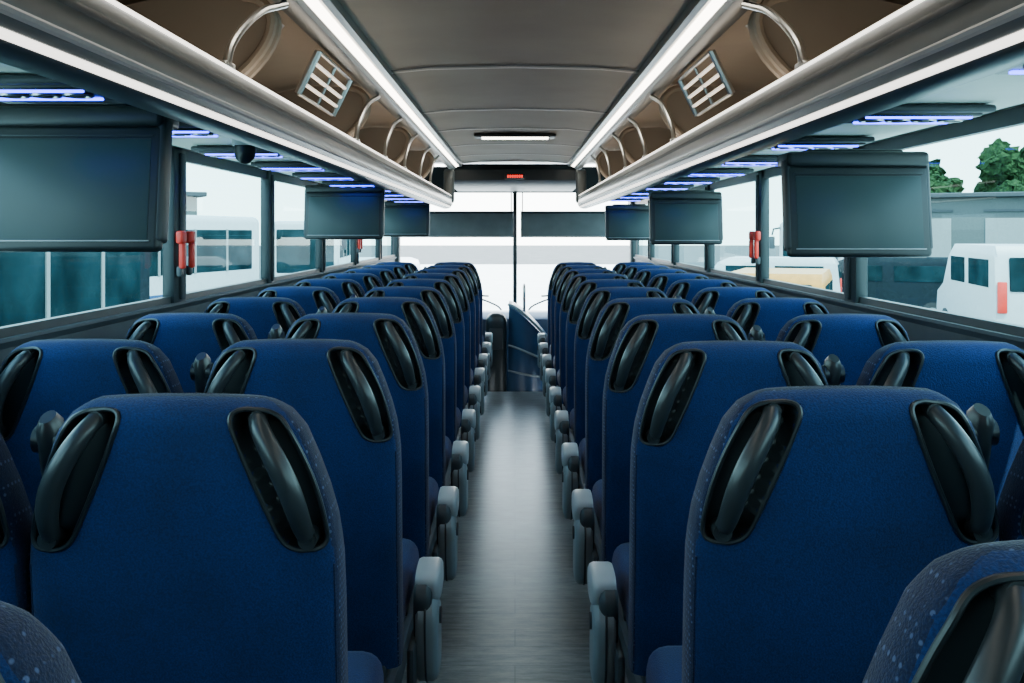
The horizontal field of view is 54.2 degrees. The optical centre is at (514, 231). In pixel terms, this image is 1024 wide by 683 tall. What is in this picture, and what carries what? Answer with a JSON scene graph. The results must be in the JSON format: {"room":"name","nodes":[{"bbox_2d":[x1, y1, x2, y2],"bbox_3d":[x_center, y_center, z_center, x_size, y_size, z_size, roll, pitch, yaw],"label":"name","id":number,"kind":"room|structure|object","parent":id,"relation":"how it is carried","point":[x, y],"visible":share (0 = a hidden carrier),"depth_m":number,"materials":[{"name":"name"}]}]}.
{"room":"vehicle interior","nodes":[
{"label":"vehicle interior","id":0,"kind":"room"},
{"bbox_2d":[0,102,396,368],"bbox_3d":[-1.320,0.570,4.700,0.060,2.520,12.400,0,0,0],"label":"wall","id":1,"kind":"structure","parent":0,"point":[117,326],"depth_m":3.35,"materials":[{"name":"grey plastic"}]},
{"bbox_2d":[0,244,163,326],"bbox_3d":[-1.330,-0.023,3.140,0.001,0.585,1.440,0,0,0],"label":"window","id":2,"kind":"structure","parent":1,"relation":"in","point":[34,286],"depth_m":2.99,"materials":[{"name":"clear glass"}]},
{"bbox_2d":[0,147,394,337],"bbox_3d":[-1.309,-0.022,4.700,0.062,0.605,12.400,0,0,0],"label":"window frame","id":3,"kind":"structure","parent":1,"relation":"in","point":[174,286],"depth_m":4.02,"materials":[{"name":"grey plastic"}]},
{"bbox_2d":[176,231,186,276],"bbox_3d":[-1.270,0.083,3.805,0.031,0.175,0.050,0,0,0],"label":"hammer","id":4,"kind":"object","parent":3,"relation":"attached to","point":[181,236],"visible":1,"depth_m":3.79,"materials":[{"name":"red plastic"}]},
{"bbox_2d":[186,231,195,275],"bbox_3d":[-1.270,0.083,3.915,0.031,0.175,0.050,0,0,0],"label":"lever","id":5,"kind":"object","parent":3,"relation":"attached to","point":[191,235],"visible":0.95,"depth_m":3.90,"materials":[{"name":"red plastic"}]},
{"bbox_2d":[357,239,360,252],"bbox_3d":[-1.270,0.083,8.125,0.031,0.175,0.050,0,0,0],"label":"lever","id":6,"kind":"object","parent":3,"relation":"attached to","point":[359,240],"visible":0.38,"depth_m":8.11,"materials":[{"name":"red plastic"}]},
{"bbox_2d":[359,239,362,252],"bbox_3d":[-1.270,0.083,8.235,0.031,0.175,0.050,0,0,0],"label":"lever","id":7,"kind":"object","parent":3,"relation":"attached to","point":[360,250],"visible":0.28,"depth_m":8.22,"materials":[{"name":"red plastic"}]},
{"bbox_2d":[186,163,261,292],"bbox_3d":[-1.330,-0.023,4.580,0.001,0.585,1.440,0,0,0],"label":"window","id":8,"kind":"structure","parent":1,"relation":"in","point":[224,208],"depth_m":4.55,"materials":[{"name":"clear glass"}]},
{"bbox_2d":[0,0,453,208],"bbox_3d":[-0.938,-0.437,3.965,0.735,0.436,10.930,0,0,0],"label":"luggage rack","id":9,"kind":"object","parent":1,"relation":"attached to","point":[195,63],"visible":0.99,"depth_m":2.31,"materials":[{"name":"metal"}]},
{"bbox_2d":[0,74,112,100],"bbox_3d":[-0.950,-0.280,1.980,0.330,0.032,0.220,0,0,0],"label":"ceiling light","id":10,"kind":"object","parent":9,"relation":"attached to","point":[13,87],"visible":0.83,"depth_m":1.91,"materials":[{"name":"grey plastic"}]},
{"bbox_2d":[0,104,178,251],"bbox_3d":[-1.025,-0.124,2.288,0.478,0.337,0.155,0,0,0],"label":"monitor","id":11,"kind":"object","parent":9,"relation":"attached to","point":[74,177],"visible":0.91,"depth_m":2.23,"materials":[{"name":"grey plastic"}]},
{"bbox_2d":[172,122,224,136],"bbox_3d":[-0.950,-0.280,2.760,0.330,0.032,0.220,0,0,0],"label":"ceiling light","id":12,"kind":"object","parent":9,"relation":"attached to","point":[184,130],"visible":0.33,"depth_m":2.69,"materials":[{"name":"grey plastic"}]},
{"bbox_2d":[191,146,285,157],"bbox_3d":[-0.950,-0.280,3.540,0.330,0.032,0.220,0,0,0],"label":"ceiling light","id":13,"kind":"object","parent":9,"relation":"attached to","point":[212,151],"visible":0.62,"depth_m":3.46,"materials":[{"name":"grey plastic"}]},
{"bbox_2d":[232,139,255,163],"bbox_3d":[-0.845,-0.252,3.130,0.080,0.080,0.080,0,0,0],"label":"dome","id":14,"kind":"object","parent":9,"relation":"attached to","point":[244,153],"visible":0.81,"depth_m":3.10,"materials":[{"name":"black plastic"}]},
{"bbox_2d":[251,162,324,170],"bbox_3d":[-0.950,-0.280,4.320,0.330,0.032,0.220,0,0,0],"label":"ceiling light","id":15,"kind":"object","parent":9,"relation":"attached to","point":[268,166],"visible":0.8,"depth_m":4.24,"materials":[{"name":"grey plastic"}]},
{"bbox_2d":[292,173,355,179],"bbox_3d":[-0.950,-0.280,5.100,0.330,0.032,0.220,0,0,0],"label":"ceiling light","id":16,"kind":"object","parent":9,"relation":"attached to","point":[306,176],"visible":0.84,"depth_m":5.01,"materials":[{"name":"grey plastic"}]},
{"bbox_2d":[304,184,385,238],"bbox_3d":[-1.025,-0.124,6.038,0.478,0.337,0.155,0,0,0],"label":"monitor","id":17,"kind":"object","parent":9,"relation":"attached to","point":[330,212],"visible":0.94,"depth_m":5.98,"materials":[{"name":"grey plastic"}]},
{"bbox_2d":[322,181,376,186],"bbox_3d":[-0.950,-0.280,5.880,0.330,0.032,0.220,0,0,0],"label":"ceiling light","id":18,"kind":"object","parent":9,"relation":"attached to","point":[329,183],"visible":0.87,"depth_m":5.79,"materials":[{"name":"grey plastic"}]},
{"bbox_2d":[385,192,403,195],"bbox_3d":[-0.950,-0.280,7.440,0.330,0.032,0.220,0,0,0],"label":"ceiling light","id":19,"kind":"object","parent":9,"relation":"attached to","point":[386,193],"visible":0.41,"depth_m":7.36,"materials":[{"name":"grey plastic"}]},
{"bbox_2d":[385,196,413,199],"bbox_3d":[-0.950,-0.280,8.220,0.330,0.032,0.220,0,0,0],"label":"ceiling light","id":20,"kind":"object","parent":9,"relation":"attached to","point":[386,197],"visible":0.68,"depth_m":8.14,"materials":[{"name":"grey plastic"}]},
{"bbox_2d":[383,200,429,236],"bbox_3d":[-1.025,-0.124,9.238,0.478,0.337,0.155,0,0,0],"label":"monitor","id":21,"kind":"object","parent":9,"relation":"attached to","point":[401,219],"visible":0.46,"depth_m":9.18,"materials":[{"name":"grey plastic"}]},
{"bbox_2d":[390,199,422,202],"bbox_3d":[-0.950,-0.280,9.000,0.330,0.032,0.220,0,0,0],"label":"ceiling light","id":22,"kind":"object","parent":9,"relation":"attached to","point":[414,200],"visible":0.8,"depth_m":8.92,"materials":[{"name":"grey plastic"}]},
{"bbox_2d":[275,182,315,275],"bbox_3d":[-1.330,-0.023,6.020,0.001,0.585,1.440,0,0,0],"label":"window","id":23,"kind":"structure","parent":1,"relation":"in","point":[294,253],"depth_m":5.95,"materials":[{"name":"clear glass"}]},
{"bbox_2d":[326,239,351,266],"bbox_3d":[-1.330,-0.023,7.460,0.001,0.585,1.440,0,0,0],"label":"window","id":24,"kind":"structure","parent":1,"relation":"in","point":[338,251],"depth_m":7.54,"materials":[{"name":"clear glass"}]},
{"bbox_2d":[359,239,375,260],"bbox_3d":[-1.330,-0.023,8.900,0.001,0.585,1.440,0,0,0],"label":"window","id":25,"kind":"structure","parent":1,"relation":"in","point":[369,245],"depth_m":9.08,"materials":[{"name":"clear glass"}]},
{"bbox_2d":[382,237,392,255],"bbox_3d":[-1.330,-0.023,10.260,0.001,0.585,1.280,0,0,0],"label":"window","id":26,"kind":"structure","parent":1,"relation":"in","point":[387,242],"depth_m":10.43,"materials":[{"name":"clear glass"}]},
{"bbox_2d":[384,384,643,682],"bbox_3d":[0.000,1.380,4.050,2.620,0.100,11.100,0,0,0],"label":"floor","id":27,"kind":"structure","parent":0,"point":[515,610],"depth_m":4.19,"materials":[{"name":"plastic"}]},
{"bbox_2d":[0,601,81,682],"bbox_3d":[-0.743,0.796,1.033,1.090,1.077,0.795,0,0,0],"label":"seat","id":28,"kind":"object","parent":27,"relation":"on","point":[30,652],"visible":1,"depth_m":0.72,"materials":[{"name":"fabric"}]},
{"bbox_2d":[0,393,383,682],"bbox_3d":[-0.743,0.796,1.913,1.090,1.077,0.795,0,0,0],"label":"seat","id":29,"kind":"object","parent":27,"relation":"on","point":[168,537],"visible":0.98,"depth_m":1.57,"materials":[{"name":"fabric"}]},
{"bbox_2d":[0,338,443,682],"bbox_3d":[-0.743,0.796,2.733,1.090,1.077,0.795,0,0,0],"label":"seat","id":30,"kind":"object","parent":27,"relation":"on","point":[339,388],"visible":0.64,"depth_m":2.40,"materials":[{"name":"fabric"}]},
{"bbox_2d":[126,312,458,580],"bbox_3d":[-0.743,0.796,3.513,1.090,1.077,0.795,0,0,0],"label":"seat","id":31,"kind":"object","parent":27,"relation":"on","point":[181,337],"visible":0.36,"depth_m":3.18,"materials":[{"name":"fabric"}]},
{"bbox_2d":[204,297,468,516],"bbox_3d":[-0.743,0.796,4.293,1.090,1.077,0.795,0,0,0],"label":"seat","id":32,"kind":"object","parent":27,"relation":"on","point":[261,313],"visible":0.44,"depth_m":3.96,"materials":[{"name":"fabric"}]},
{"bbox_2d":[257,286,475,471],"bbox_3d":[-0.743,0.796,5.073,1.090,1.077,0.795,0,0,0],"label":"seat","id":33,"kind":"object","parent":27,"relation":"on","point":[310,298],"visible":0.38,"depth_m":4.75,"materials":[{"name":"fabric"}]},
{"bbox_2d":[295,279,480,439],"bbox_3d":[-0.743,0.796,5.853,1.090,1.077,0.795,0,0,0],"label":"seat","id":34,"kind":"object","parent":27,"relation":"on","point":[343,288],"visible":0.25,"depth_m":5.53,"materials":[{"name":"fabric"}]},
{"bbox_2d":[322,273,484,414],"bbox_3d":[-0.743,0.796,6.633,1.090,1.077,0.795,0,0,0],"label":"seat","id":35,"kind":"object","parent":27,"relation":"on","point":[367,281],"visible":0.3,"depth_m":6.31,"materials":[{"name":"fabric"}]},
{"bbox_2d":[344,268,487,395],"bbox_3d":[-0.743,0.796,7.413,1.090,1.077,0.795,0,0,0],"label":"seat","id":36,"kind":"object","parent":27,"relation":"on","point":[385,275],"visible":0.2,"depth_m":7.09,"materials":[{"name":"fabric"}]},
{"bbox_2d":[362,265,490,379],"bbox_3d":[-0.743,0.796,8.193,1.090,1.077,0.795,0,0,0],"label":"seat","id":37,"kind":"object","parent":27,"relation":"on","point":[399,271],"visible":0.21,"depth_m":7.87,"materials":[{"name":"fabric"}]},
{"bbox_2d":[376,262,492,366],"bbox_3d":[-0.743,0.796,8.973,1.090,1.077,0.795,0,0,0],"label":"seat","id":38,"kind":"object","parent":27,"relation":"on","point":[410,267],"visible":0.16,"depth_m":8.65,"materials":[{"name":"fabric"}]},
{"bbox_2d":[537,262,654,367],"bbox_3d":[0.743,0.796,8.933,1.090,1.077,0.795,0,0,0],"label":"seat","id":39,"kind":"object","parent":27,"relation":"on","point":[619,268],"visible":0.21,"depth_m":8.61,"materials":[{"name":"fabric"}]},
{"bbox_2d":[539,265,669,380],"bbox_3d":[0.743,0.796,8.153,1.090,1.077,0.795,0,0,0],"label":"seat","id":40,"kind":"object","parent":27,"relation":"on","point":[630,271],"visible":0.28,"depth_m":7.83,"materials":[{"name":"fabric"}]},
{"bbox_2d":[542,269,686,396],"bbox_3d":[0.743,0.796,7.373,1.090,1.077,0.795,0,0,0],"label":"seat","id":41,"kind":"object","parent":27,"relation":"on","point":[645,275],"visible":0.2,"depth_m":7.05,"materials":[{"name":"fabric"}]},
{"bbox_2d":[545,273,708,416],"bbox_3d":[0.743,0.796,6.593,1.090,1.077,0.795,0,0,0],"label":"seat","id":42,"kind":"object","parent":27,"relation":"on","point":[663,282],"visible":0.25,"depth_m":6.27,"materials":[{"name":"fabric"}]},
{"bbox_2d":[549,279,736,441],"bbox_3d":[0.743,0.796,5.813,1.090,1.077,0.795,0,0,0],"label":"seat","id":43,"kind":"object","parent":27,"relation":"on","point":[687,289],"visible":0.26,"depth_m":5.49,"materials":[{"name":"fabric"}]},
{"bbox_2d":[554,287,774,473],"bbox_3d":[0.743,0.796,5.033,1.090,1.077,0.795,0,0,0],"label":"seat","id":44,"kind":"object","parent":27,"relation":"on","point":[721,299],"visible":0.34,"depth_m":4.71,"materials":[{"name":"fabric"}]},
{"bbox_2d":[561,297,828,519],"bbox_3d":[0.743,0.796,4.253,1.090,1.077,0.795,0,0,0],"label":"seat","id":45,"kind":"object","parent":27,"relation":"on","point":[771,314],"visible":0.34,"depth_m":3.92,"materials":[{"name":"fabric"}]},
{"bbox_2d":[571,313,909,584],"bbox_3d":[0.743,0.796,3.473,1.090,1.077,0.795,0,0,0],"label":"seat","id":46,"kind":"object","parent":27,"relation":"on","point":[854,338],"visible":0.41,"depth_m":3.14,"materials":[{"name":"fabric"}]},
{"bbox_2d":[587,340,1023,682],"bbox_3d":[0.743,0.796,2.693,1.090,1.077,0.795,0,0,0],"label":"seat","id":47,"kind":"object","parent":27,"relation":"on","point":[690,387],"visible":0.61,"depth_m":2.36,"materials":[{"name":"fabric"}]},
{"bbox_2d":[646,385,1023,682],"bbox_3d":[0.743,0.784,1.913,1.090,1.077,0.795,0,0,0],"label":"seat","id":48,"kind":"object","parent":27,"relation":"on","point":[813,511],"visible":0.92,"depth_m":1.57,"materials":[{"name":"fabric"}]},
{"bbox_2d":[862,539,1023,682],"bbox_3d":[0.743,0.796,1.153,1.090,1.077,0.795,0,0,0],"label":"seat","id":49,"kind":"object","parent":27,"relation":"on","point":[960,619],"visible":1,"depth_m":0.82,"materials":[{"name":"fabric"}]},
{"bbox_2d":[115,0,914,166],"bbox_3d":[0.000,-0.510,4.050,2.620,0.340,11.100,0,0,0],"label":"ceiling","id":50,"kind":"structure","parent":0,"point":[471,67],"depth_m":3.95,"materials":[{"name":"fabric"}]},
{"bbox_2d":[272,0,461,168],"bbox_3d":[-0.571,-0.625,4.000,0.138,0.070,11.000,0,0,0],"label":"strip light","id":51,"kind":"object","parent":50,"relation":"attached to","point":[326,22],"visible":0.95,"depth_m":3.60,"materials":[{"name":"glowing white light-emitting plastic"}]},
{"bbox_2d":[424,164,605,190],"bbox_3d":[0.000,-0.540,10.223,2.600,0.280,1.255,0,0,0],"label":"header panel","id":52,"kind":"object","parent":50,"relation":"attached to","point":[467,177],"visible":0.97,"depth_m":9.65,"materials":[{"name":"black plastic"}]},
{"bbox_2d":[429,193,512,236],"bbox_3d":[-0.630,-0.181,10.706,1.220,0.478,0.039,0,0,0],"label":"sunshade","id":53,"kind":"object","parent":52,"relation":"attached to","point":[442,223],"visible":0.61,"depth_m":10.70,"materials":[{"name":"grey plastic"}]},
{"bbox_2d":[521,193,628,236],"bbox_3d":[0.650,-0.181,10.706,1.180,0.478,0.039,0,0,0],"label":"sunshade","id":54,"kind":"object","parent":52,"relation":"attached to","point":[533,223],"visible":0.66,"depth_m":10.70,"materials":[{"name":"grey plastic"}]},
{"bbox_2d":[474,134,555,138],"bbox_3d":[0.000,-0.656,6.900,0.560,0.027,0.200,0,0,0],"label":"ceiling light fixture","id":55,"kind":"object","parent":50,"relation":"attached to","point":[477,136],"depth_m":6.81,"materials":[{"name":"white plastic"}]},
{"bbox_2d":[568,0,757,168],"bbox_3d":[0.571,-0.625,4.000,0.138,0.070,11.000,0,0,0],"label":"strip light","id":56,"kind":"object","parent":50,"relation":"attached to","point":[702,22],"visible":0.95,"depth_m":3.60,"materials":[{"name":"glowing light diffuser"},{"name":"plastic"}]},
{"bbox_2d":[393,189,636,261],"bbox_3d":[0.000,0.560,11.000,2.720,2.540,0.200,0,0,0],"label":"wall","id":57,"kind":"structure","parent":0,"point":[396,240],"depth_m":10.91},
{"bbox_2d":[483,295,501,309],"bbox_3d":[-0.546,0.772,11.125,0.807,0.209,0.032,0,0,0],"label":"windshield wiper","id":58,"kind":"object","parent":57,"relation":"attached to","point":[496,305],"visible":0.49,"depth_m":11.12,"materials":[{"name":"grey metal"}]},
{"bbox_2d":[513,193,516,303],"bbox_3d":[0.000,0.190,10.930,0.045,1.300,0.050,0,0,0],"label":"divider","id":59,"kind":"object","parent":57,"relation":"attached to","point":[514,194],"visible":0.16,"depth_m":10.91,"materials":[{"name":"black metal"}]},
{"bbox_2d":[528,295,546,309],"bbox_3d":[0.546,0.772,11.125,0.807,0.209,0.032,0,0,0],"label":"windshield wiper","id":60,"kind":"object","parent":57,"relation":"attached to","point":[533,305],"visible":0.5,"depth_m":11.12,"materials":[{"name":"grey metal"}]},
{"bbox_2d":[435,161,594,163],"bbox_3d":[0.000,-0.715,4.840,2.720,0.090,12.720,0,0,0],"label":"roof skin","id":61,"kind":"structure","parent":0,"point":[500,162],"depth_m":11.10,"materials":[{"name":"white paint"}]},
{"bbox_2d":[488,391,542,391],"bbox_3d":[0.000,1.633,9.975,2.600,0.405,2.050,0,0,0],"label":"step","id":62,"kind":"structure","parent":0,"point":[488,391],"depth_m":8.96,"materials":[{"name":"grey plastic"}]},
{"bbox_2d":[483,310,547,390],"bbox_3d":[0.000,1.250,10.520,2.500,1.040,0.720,0,0,0],"label":"dashboard","id":63,"kind":"object","parent":62,"relation":"on","point":[540,316],"visible":0.02,"depth_m":10.20,"materials":[{"name":"grey plastic"}]},
{"bbox_2d":[486,283,546,390],"bbox_3d":[0.036,1.157,9.691,0.632,1.306,0.718,0,0,0],"label":"console","id":64,"kind":"object","parent":62,"relation":"on","point":[524,371],"visible":0.69,"depth_m":9.42,"materials":[{"name":"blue plastic"}]},
{"bbox_2d":[633,103,1023,350],"bbox_3d":[1.320,0.570,4.700,0.060,2.520,12.400,0,0,0],"label":"wall","id":65,"kind":"structure","parent":0,"point":[918,328],"depth_m":3.34,"materials":[{"name":"grey plastic"}]},
{"bbox_2d":[637,204,647,255],"bbox_3d":[1.330,-0.023,10.260,0.001,0.585,1.280,0,0,0],"label":"window","id":66,"kind":"structure","parent":65,"relation":"in","point":[642,246],"depth_m":10.43,"materials":[{"name":"clear glass"}]},
{"bbox_2d":[654,245,670,260],"bbox_3d":[1.330,-0.023,8.900,0.001,0.585,1.440,0,0,0],"label":"window","id":67,"kind":"structure","parent":65,"relation":"in","point":[660,251],"depth_m":9.02,"materials":[{"name":"clear glass"}]},
{"bbox_2d":[678,245,703,266],"bbox_3d":[1.330,-0.023,7.460,0.001,0.585,1.440,0,0,0],"label":"window","id":68,"kind":"structure","parent":65,"relation":"in","point":[688,254],"depth_m":7.53,"materials":[{"name":"clear glass"}]},
{"bbox_2d":[714,182,754,275],"bbox_3d":[1.330,-0.023,6.020,0.001,0.585,1.440,0,0,0],"label":"window","id":69,"kind":"structure","parent":65,"relation":"in","point":[738,201],"depth_m":6.00,"materials":[{"name":"clear glass"}]},
{"bbox_2d":[576,0,1023,208],"bbox_3d":[0.938,-0.437,3.965,0.735,0.436,10.930,0,0,0],"label":"luggage rack","id":70,"kind":"object","parent":65,"relation":"attached to","point":[835,63],"visible":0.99,"depth_m":2.29,"materials":[{"name":"metal"}]},
{"bbox_2d":[605,204,649,240],"bbox_3d":[1.010,-0.086,8.838,0.428,0.322,0.154,0,0,0],"label":"monitor","id":71,"kind":"object","parent":70,"relation":"hanging from","point":[623,222],"visible":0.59,"depth_m":8.78,"materials":[{"name":"grey plastic"}]},
{"bbox_2d":[611,198,644,200],"bbox_3d":[0.950,-0.280,8.660,0.330,0.032,0.220,0,0,0],"label":"ceiling light","id":72,"kind":"object","parent":70,"relation":"attached to","point":[617,199],"visible":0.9,"depth_m":8.56,"materials":[{"name":"grey plastic"}]},
{"bbox_2d":[620,194,647,197],"bbox_3d":[0.950,-0.280,7.880,0.330,0.032,0.220,0,0,0],"label":"ceiling light","id":73,"kind":"object","parent":70,"relation":"attached to","point":[629,195],"visible":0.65,"depth_m":7.79,"materials":[{"name":"grey plastic"}]},
{"bbox_2d":[632,190,661,194],"bbox_3d":[0.950,-0.280,7.100,0.330,0.032,0.220,0,0,0],"label":"ceiling light","id":74,"kind":"object","parent":70,"relation":"attached to","point":[642,192],"visible":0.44,"depth_m":7.01,"materials":[{"name":"grey plastic"}]},
{"bbox_2d":[644,184,693,189],"bbox_3d":[0.950,-0.280,6.320,0.330,0.032,0.220,0,0,0],"label":"ceiling light","id":75,"kind":"object","parent":70,"relation":"attached to","point":[660,186],"visible":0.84,"depth_m":6.24,"materials":[{"name":"grey plastic"}]},
{"bbox_2d":[648,190,722,244],"bbox_3d":[1.010,-0.086,5.938,0.428,0.322,0.154,0,0,0],"label":"monitor","id":76,"kind":"object","parent":70,"relation":"hanging from","point":[676,217],"visible":1,"depth_m":5.88,"materials":[{"name":"grey plastic"}]},
{"bbox_2d":[662,178,719,183],"bbox_3d":[0.950,-0.280,5.540,0.330,0.032,0.220,0,0,0],"label":"light","id":77,"kind":"object","parent":70,"relation":"attached to","point":[678,180],"visible":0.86,"depth_m":5.46,"materials":[{"name":"grey plastic"}]},
{"bbox_2d":[687,168,753,176],"bbox_3d":[0.950,-0.280,4.760,0.330,0.032,0.220,0,0,0],"label":"ceiling light","id":78,"kind":"object","parent":70,"relation":"attached to","point":[710,172],"visible":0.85,"depth_m":4.67,"materials":[{"name":"grey plastic"}]},
{"bbox_2d":[720,156,777,165],"bbox_3d":[0.950,-0.280,3.980,0.330,0.032,0.220,0,0,0],"label":"ceiling light","id":79,"kind":"object","parent":70,"relation":"attached to","point":[746,160],"visible":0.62,"depth_m":3.90,"materials":[{"name":"grey plastic"}]},
{"bbox_2d":[769,136,874,149],"bbox_3d":[0.950,-0.280,3.200,0.330,0.032,0.220,0,0,0],"label":"ceiling light","id":80,"kind":"object","parent":70,"relation":"attached to","point":[807,142],"visible":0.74,"depth_m":3.11,"materials":[{"name":"grey plastic"}]},
{"bbox_2d":[777,149,932,256],"bbox_3d":[1.010,-0.086,2.988,0.428,0.322,0.154,0,0,0],"label":"monitor","id":81,"kind":"object","parent":70,"relation":"hanging from","point":[836,202],"visible":1,"depth_m":2.93,"materials":[{"name":"grey plastic"}]},
{"bbox_2d":[844,104,995,123],"bbox_3d":[0.950,-0.280,2.420,0.330,0.032,0.220,0,0,0],"label":"ceiling light","id":82,"kind":"object","parent":70,"relation":"attached to","point":[904,113],"visible":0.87,"depth_m":2.34,"materials":[{"name":"grey plastic"}]},
{"bbox_2d":[996,65,1023,73],"bbox_3d":[0.950,-0.280,1.640,0.330,0.032,0.220,0,0,0],"label":"ceiling light","id":83,"kind":"object","parent":70,"relation":"attached to","point":[1020,69],"visible":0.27,"depth_m":1.68,"materials":[{"name":"grey plastic"}]},
{"bbox_2d":[768,176,843,292],"bbox_3d":[1.330,-0.023,4.580,0.001,0.585,1.440,0,0,0],"label":"window","id":84,"kind":"structure","parent":65,"relation":"in","point":[827,273],"depth_m":4.85,"materials":[{"name":"clear glass"}]},
{"bbox_2d":[635,105,1023,336],"bbox_3d":[1.309,-0.022,4.700,0.062,0.605,12.400,0,0,0],"label":"window frame","id":85,"kind":"structure","parent":65,"relation":"in","point":[854,267],"depth_m":3.79,"materials":[{"name":"grey plastic"}]},
{"bbox_2d":[749,231,754,263],"bbox_3d":[1.270,0.083,5.355,0.031,0.175,0.050,0,0,0],"label":"lever","id":86,"kind":"object","parent":85,"relation":"attached to","point":[751,233],"visible":0.86,"depth_m":5.34,"materials":[{"name":"red plastic"}]},
{"bbox_2d":[754,231,760,263],"bbox_3d":[1.270,0.083,5.245,0.031,0.175,0.050,0,0,0],"label":"lever","id":87,"kind":"object","parent":85,"relation":"attached to","point":[757,234],"visible":1,"depth_m":5.23,"materials":[{"name":"red plastic"}]},
{"bbox_2d":[866,125,1023,325],"bbox_3d":[1.330,-0.023,3.140,0.001,0.585,1.440,0,0,0],"label":"window","id":88,"kind":"structure","parent":65,"relation":"in","point":[975,266],"depth_m":2.91,"materials":[{"name":"clear glass"}]},
{"label":"outside","id":89,"kind":"structure","parent":0,"visible":0},
{"bbox_2d":[400,245,629,263],"bbox_3d":[0.000,2.930,70.000,300.000,0.001,300.000,0,0,0],"label":"ground","id":90,"kind":"structure","parent":89,"point":[426,254],"depth_m":136.29,"materials":[{"name":"concrete"}]},
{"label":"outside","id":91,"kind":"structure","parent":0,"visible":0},
{"bbox_2d":[420,264,615,309],"bbox_3d":[0.000,2.920,35.000,22.000,0.001,110.000,0,0,0],"label":"apron","id":92,"kind":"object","parent":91,"point":[496,279],"depth_m":57.82,"materials":[{"name":"white concrete"}]},
{"bbox_2d":[400,257,419,269],"bbox_3d":[-4.207,1.880,32.039,2.040,2.100,5.140,0,0,-10],"label":"van","id":93,"kind":"object","parent":92,"relation":"on","point":[402,259],"visible":0.02,"depth_m":29.94,"materials":[{"name":"white paint"}]}
]}

